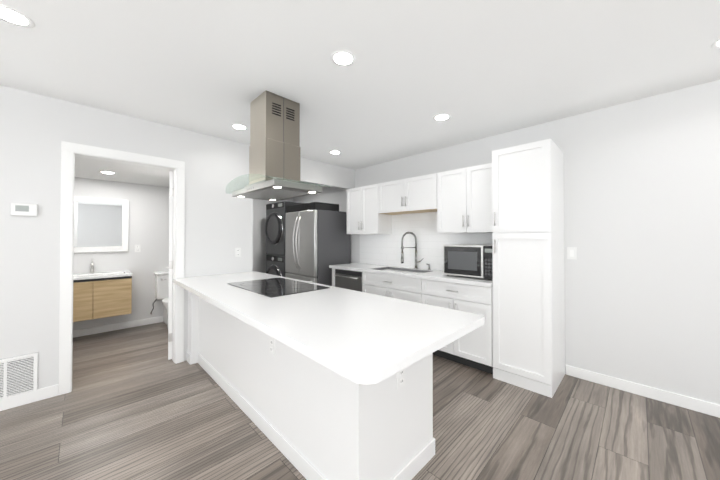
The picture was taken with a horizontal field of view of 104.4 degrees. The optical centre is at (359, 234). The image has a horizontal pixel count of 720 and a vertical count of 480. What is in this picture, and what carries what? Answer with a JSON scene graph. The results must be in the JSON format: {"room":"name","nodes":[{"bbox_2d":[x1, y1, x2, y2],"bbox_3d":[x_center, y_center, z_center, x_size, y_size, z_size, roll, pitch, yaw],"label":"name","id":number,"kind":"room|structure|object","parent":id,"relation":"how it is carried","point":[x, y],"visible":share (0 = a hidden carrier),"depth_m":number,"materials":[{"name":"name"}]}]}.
{"room":"kitchen","nodes":[
{"label":"kitchen","id":0,"kind":"room"},
{"bbox_2d":[0,85,355,388],"bbox_3d":[-2.426,0.104,2.665,6.450,2.550,0.120,1,-1,-45],"label":"wall","id":1,"kind":"structure","parent":0,"point":[33,127],"depth_m":2.96,"materials":[{"name":"white paint"}]},
{"bbox_2d":[0,352,37,398],"bbox_3d":[-2.850,1.136,2.138,0.500,0.325,0.012,1,-1,-45],"label":"air vent","id":2,"kind":"object","parent":1,"relation":"in","point":[18,375],"visible":1,"depth_m":2.24,"materials":[{"name":"white metal"}]},
{"bbox_2d":[10,203,37,215],"bbox_3d":[-2.725,-0.205,2.267,0.140,0.100,0.025,1,-1,-45],"label":"thermostat","id":3,"kind":"object","parent":1,"relation":"attached to","point":[20,209],"visible":0.98,"depth_m":2.26,"materials":[{"name":"white plastic"}]},
{"bbox_2d":[0,384,58,410],"bbox_3d":[-3.625,1.319,1.362,2.930,0.095,0.013,1,-1,-45],"label":"baseboard","id":4,"kind":"structure","parent":1,"relation":"attached to","point":[51,391],"depth_m":2.28,"materials":[{"name":"white wood"}]},
{"bbox_2d":[74,196,128,252],"bbox_3d":[-3.747,-0.144,3.911,0.780,0.770,0.030,1,-1,-45],"label":"mirror","id":5,"kind":"object","parent":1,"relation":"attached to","point":[101,224],"visible":0.56,"depth_m":3.97,"materials":[{"name":"white mirror"}]},
{"bbox_2d":[73,259,132,321],"bbox_3d":[-3.591,0.712,3.747,0.790,0.756,0.467,1,-1,-45],"label":"bathroom vanity","id":6,"kind":"object","parent":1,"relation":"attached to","point":[101,295],"visible":0.69,"depth_m":3.67,"materials":[{"name":"brown wood"}]},
{"bbox_2d":[73,316,162,337],"bbox_3d":[-3.704,1.344,3.953,2.540,0.095,0.013,1,-1,-45],"label":"baseboard","id":7,"kind":"structure","parent":1,"relation":"attached to","point":[106,328],"depth_m":4.08,"materials":[{"name":"white wood"}]},
{"bbox_2d":[58,141,184,394],"bbox_3d":[-2.306,0.285,2.783,0.930,2.190,0.152,1,-1,-45],"label":"door frame","id":8,"kind":"structure","parent":1,"relation":"attached to","point":[70,151],"depth_m":2.50,"materials":[{"name":"white wood"}]},
{"bbox_2d":[135,245,140,251],"bbox_3d":[-3.402,0.205,4.270,0.072,0.115,0.008,1,-1,-45],"label":"outlet","id":9,"kind":"object","parent":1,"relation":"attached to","point":[137,248],"visible":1,"depth_m":4.27,"materials":[{"name":"white plastic"}]},
{"bbox_2d":[166,171,172,359],"bbox_3d":[-2.299,0.337,3.414,0.140,2.082,0.775,0,-1,-32],"label":"bathroom door","id":10,"kind":"structure","parent":1,"relation":"in","point":[170,304],"depth_m":3.09,"materials":[{"name":"white wood"}]},
{"bbox_2d":[235,248,240,256],"bbox_3d":[-1.522,0.217,3.477,0.072,0.115,0.008,1,-1,-45],"label":"outlet","id":11,"kind":"object","parent":1,"relation":"attached to","point":[237,252],"visible":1,"depth_m":3.48,"materials":[{"name":"white plastic"}]},
{"bbox_2d":[0,322,719,479],"bbox_3d":[-0.784,1.412,0.999,7.100,0.100,9.200,1,-1,-45],"label":"floor","id":12,"kind":"structure","parent":0,"point":[135,404],"depth_m":1.96,"materials":[{"name":"wood"}]},
{"bbox_2d":[150,271,168,328],"bbox_3d":[-2.846,0.993,4.281,0.497,0.805,0.762,1,-1,-45],"label":"toilet","id":13,"kind":"object","parent":12,"relation":"on","point":[161,285],"visible":0.27,"depth_m":4.32,"materials":[{"name":"white ceramic"}]},
{"bbox_2d":[265,201,303,276],"bbox_3d":[-1.383,0.397,5.520,0.775,2.020,0.710,1,-1,-45],"label":"dryer","id":14,"kind":"object","parent":12,"relation":"on","point":[275,235],"visible":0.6,"depth_m":5.21,"materials":[{"name":"grey metal"}]},
{"bbox_2d":[186,295,434,479],"bbox_3d":[-0.721,0.940,2.413,0.744,0.874,2.630,1,-1,-45],"label":"kitchen island","id":15,"kind":"object","parent":12,"relation":"on","point":[315,381],"depth_m":1.61,"materials":[{"name":"white wood"}]},
{"bbox_2d":[173,271,484,390],"bbox_3d":[-0.669,0.481,2.259,0.970,0.040,2.927,1,-1,-45],"label":"island countertop","id":16,"kind":"structure","parent":15,"relation":"on","point":[365,339],"depth_m":1.46,"materials":[{"name":"white stone"}]},
{"bbox_2d":[229,276,324,298],"bbox_3d":[-0.761,0.459,2.536,0.550,0.007,0.870,1,-1,-45],"label":"cooktop","id":17,"kind":"object","parent":16,"relation":"in","point":[271,287],"depth_m":2.47,"materials":[{"name":"black glass"}]},
{"bbox_2d":[285,202,350,285],"bbox_3d":[-0.786,0.441,4.925,0.870,1.920,0.895,1,-1,-45],"label":"refrigerator","id":18,"kind":"object","parent":12,"relation":"on","point":[317,240],"visible":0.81,"depth_m":4.61,"materials":[{"name":"grey metal"}]},
{"bbox_2d":[333,268,360,291],"bbox_3d":[0.031,0.959,4.361,0.597,0.874,0.600,1,-1,-45],"label":"dishwasher","id":19,"kind":"object","parent":12,"relation":"on","point":[341,279],"depth_m":4.17,"materials":[{"name":"grey metal"}]},
{"bbox_2d":[361,272,416,301],"bbox_3d":[0.606,0.953,3.784,0.597,0.874,1.029,1,-1,-45],"label":"base cabinet","id":20,"kind":"object","parent":12,"relation":"on","point":[398,287],"depth_m":3.58,"materials":[{"name":"white wood"}]},
{"bbox_2d":[417,280,492,373],"bbox_3d":[1.185,0.948,3.204,0.597,0.874,0.847,1,-1,-45],"label":"base cabinet","id":21,"kind":"object","parent":12,"relation":"on","point":[473,348],"depth_m":2.88,"materials":[{"name":"white wood"}]},
{"bbox_2d":[329,264,492,287],"bbox_3d":[0.602,0.496,3.779,0.617,0.040,2.478,1,-1,-45],"label":"countertop","id":22,"kind":"structure","parent":21,"relation":"on","point":[429,274],"depth_m":3.33,"materials":[{"name":"white stone"}]},
{"bbox_2d":[381,268,424,271],"bbox_3d":[0.557,0.588,3.816,0.455,0.214,0.820,1,-1,-45],"label":"sink","id":23,"kind":"object","parent":22,"relation":"in","point":[382,269],"depth_m":3.98,"materials":[{"name":"silver metal"}]},
{"bbox_2d":[401,232,423,267],"bbox_3d":[0.766,0.216,3.854,0.249,0.521,0.335,1,-1,-45],"label":"faucet","id":24,"kind":"object","parent":22,"relation":"on","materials":[{"name":"metal"}]},
{"bbox_2d":[443,244,492,279],"bbox_3d":[1.306,0.289,3.168,0.414,0.360,0.580,1,-1,-45],"label":"microwave","id":25,"kind":"object","parent":22,"relation":"on","point":[471,260],"visible":0.81,"depth_m":3.02,"materials":[{"name":"silver metal"}]},
{"bbox_2d":[492,139,564,397],"bbox_3d":[1.645,0.280,2.728,0.630,2.200,0.478,1,-1,-45],"label":"pantry","id":26,"kind":"object","parent":12,"relation":"on","point":[528,266],"visible":1,"depth_m":2.52,"materials":[{"name":"white wood"}]},
{"bbox_2d":[0,0,719,186],"bbox_3d":[-0.784,-1.052,1.024,7.100,0.470,9.200,1,-1,-45],"label":"ceiling","id":27,"kind":"structure","parent":0,"point":[477,69],"depth_m":1.91,"materials":[{"name":"white paint"}]},
{"bbox_2d":[0,4,34,27],"bbox_3d":[-1.886,-1.181,1.507,0.172,0.004,0.172,1,-1,-45],"label":"recessed light","id":28,"kind":"object","parent":27,"relation":"in","point":[10,16],"visible":1,"depth_m":1.52,"materials":[{"name":"white"}]},
{"bbox_2d":[98,171,116,173],"bbox_3d":[-3.207,-0.790,3.547,0.172,0.004,0.172,1,-1,-45],"label":"recessed light","id":29,"kind":"object","parent":27,"relation":"in","point":[105,172],"visible":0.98,"depth_m":3.54,"materials":[{"name":"white"}]},
{"bbox_2d":[231,124,247,129],"bbox_3d":[-1.306,-1.166,3.019,0.172,0.004,0.172,1,-1,-45],"label":"recessed light","id":30,"kind":"object","parent":27,"relation":"in","point":[239,127],"visible":1,"depth_m":3.02,"materials":[{"name":"white"}]},
{"bbox_2d":[226,90,327,200],"bbox_3d":[-0.754,-0.764,2.478,0.620,0.816,0.940,1,-1,-45],"label":"range hood","id":31,"kind":"object","parent":27,"relation":"hanging from","point":[274,159],"visible":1,"depth_m":2.35,"materials":[{"name":"silver metal"}]},
{"bbox_2d":[329,150,340,153],"bbox_3d":[-0.350,-1.157,3.917,0.172,0.004,0.172,1,-1,-45],"label":"recessed light","id":32,"kind":"object","parent":27,"relation":"in","point":[334,152],"visible":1,"depth_m":3.92,"materials":[{"name":"white"}]},
{"bbox_2d":[330,50,355,66],"bbox_3d":[-0.111,-1.177,1.866,0.172,0.004,0.172,1,-1,-45],"label":"recessed light","id":33,"kind":"object","parent":27,"relation":"in","point":[343,58],"visible":1,"depth_m":1.86,"materials":[{"name":"white"}]},
{"bbox_2d":[433,114,450,120],"bbox_3d":[0.816,-1.168,2.777,0.172,0.004,0.172,1,-1,-45],"label":"recessed light","id":34,"kind":"object","parent":27,"relation":"in","point":[441,117],"visible":1,"depth_m":2.78,"materials":[{"name":"white"}]},
{"bbox_2d":[711,39,719,48],"bbox_3d":[2.250,-1.179,1.681,0.172,0.004,0.172,1,-1,-45],"label":"recessed light","id":35,"kind":"object","parent":27,"relation":"in","point":[715,45],"visible":1,"depth_m":1.73,"materials":[{"name":"white"}]},
{"bbox_2d":[356,80,719,404],"bbox_3d":[1.559,0.111,3.351,0.120,2.550,8.840,1,-1,-45],"label":"wall","id":36,"kind":"structure","parent":0,"point":[642,226],"depth_m":2.41,"materials":[{"name":"white paint"}]},
{"bbox_2d":[347,184,391,233],"bbox_3d":[0.157,-0.383,4.440,0.327,0.740,0.745,1,-1,-45],"label":"upper cabinet","id":37,"kind":"object","parent":36,"relation":"attached to","point":[361,217],"depth_m":4.31,"materials":[{"name":"white wood"}]},
{"bbox_2d":[375,174,430,214],"bbox_3d":[0.720,-0.539,3.877,0.327,0.440,0.956,1,-1,-45],"label":"upper cabinet","id":38,"kind":"object","parent":36,"relation":"attached to","point":[409,195],"depth_m":3.78,"materials":[{"name":"white wood"}]},
{"bbox_2d":[360,212,491,270],"bbox_3d":[0.845,0.074,3.976,0.006,0.805,2.408,1,-1,-45],"label":"backsplash","id":39,"kind":"structure","parent":36,"relation":"attached to","point":[380,249],"depth_m":4.04,"materials":[{"name":"tile"}]},
{"bbox_2d":[431,163,492,232],"bbox_3d":[1.300,-0.395,3.294,0.327,0.740,0.793,1,-1,-45],"label":"upper cabinet","id":40,"kind":"object","parent":36,"relation":"attached to","point":[458,200],"depth_m":3.18,"materials":[{"name":"white wood"}]},
{"bbox_2d":[567,247,576,259],"bbox_3d":[2.079,0.180,2.738,0.009,0.120,0.075,1,-1,-45],"label":"light switch","id":41,"kind":"object","parent":36,"relation":"attached to","point":[571,252],"visible":1,"depth_m":2.73,"materials":[{"name":"white plastic"}]},
{"bbox_2d":[566,365,719,417],"bbox_3d":[3.284,1.320,1.518,0.013,0.095,3.525,1,-1,-45],"label":"baseboard","id":42,"kind":"structure","parent":36,"relation":"attached to","point":[698,405],"depth_m":2.36,"materials":[{"name":"white wood"}]}
]}

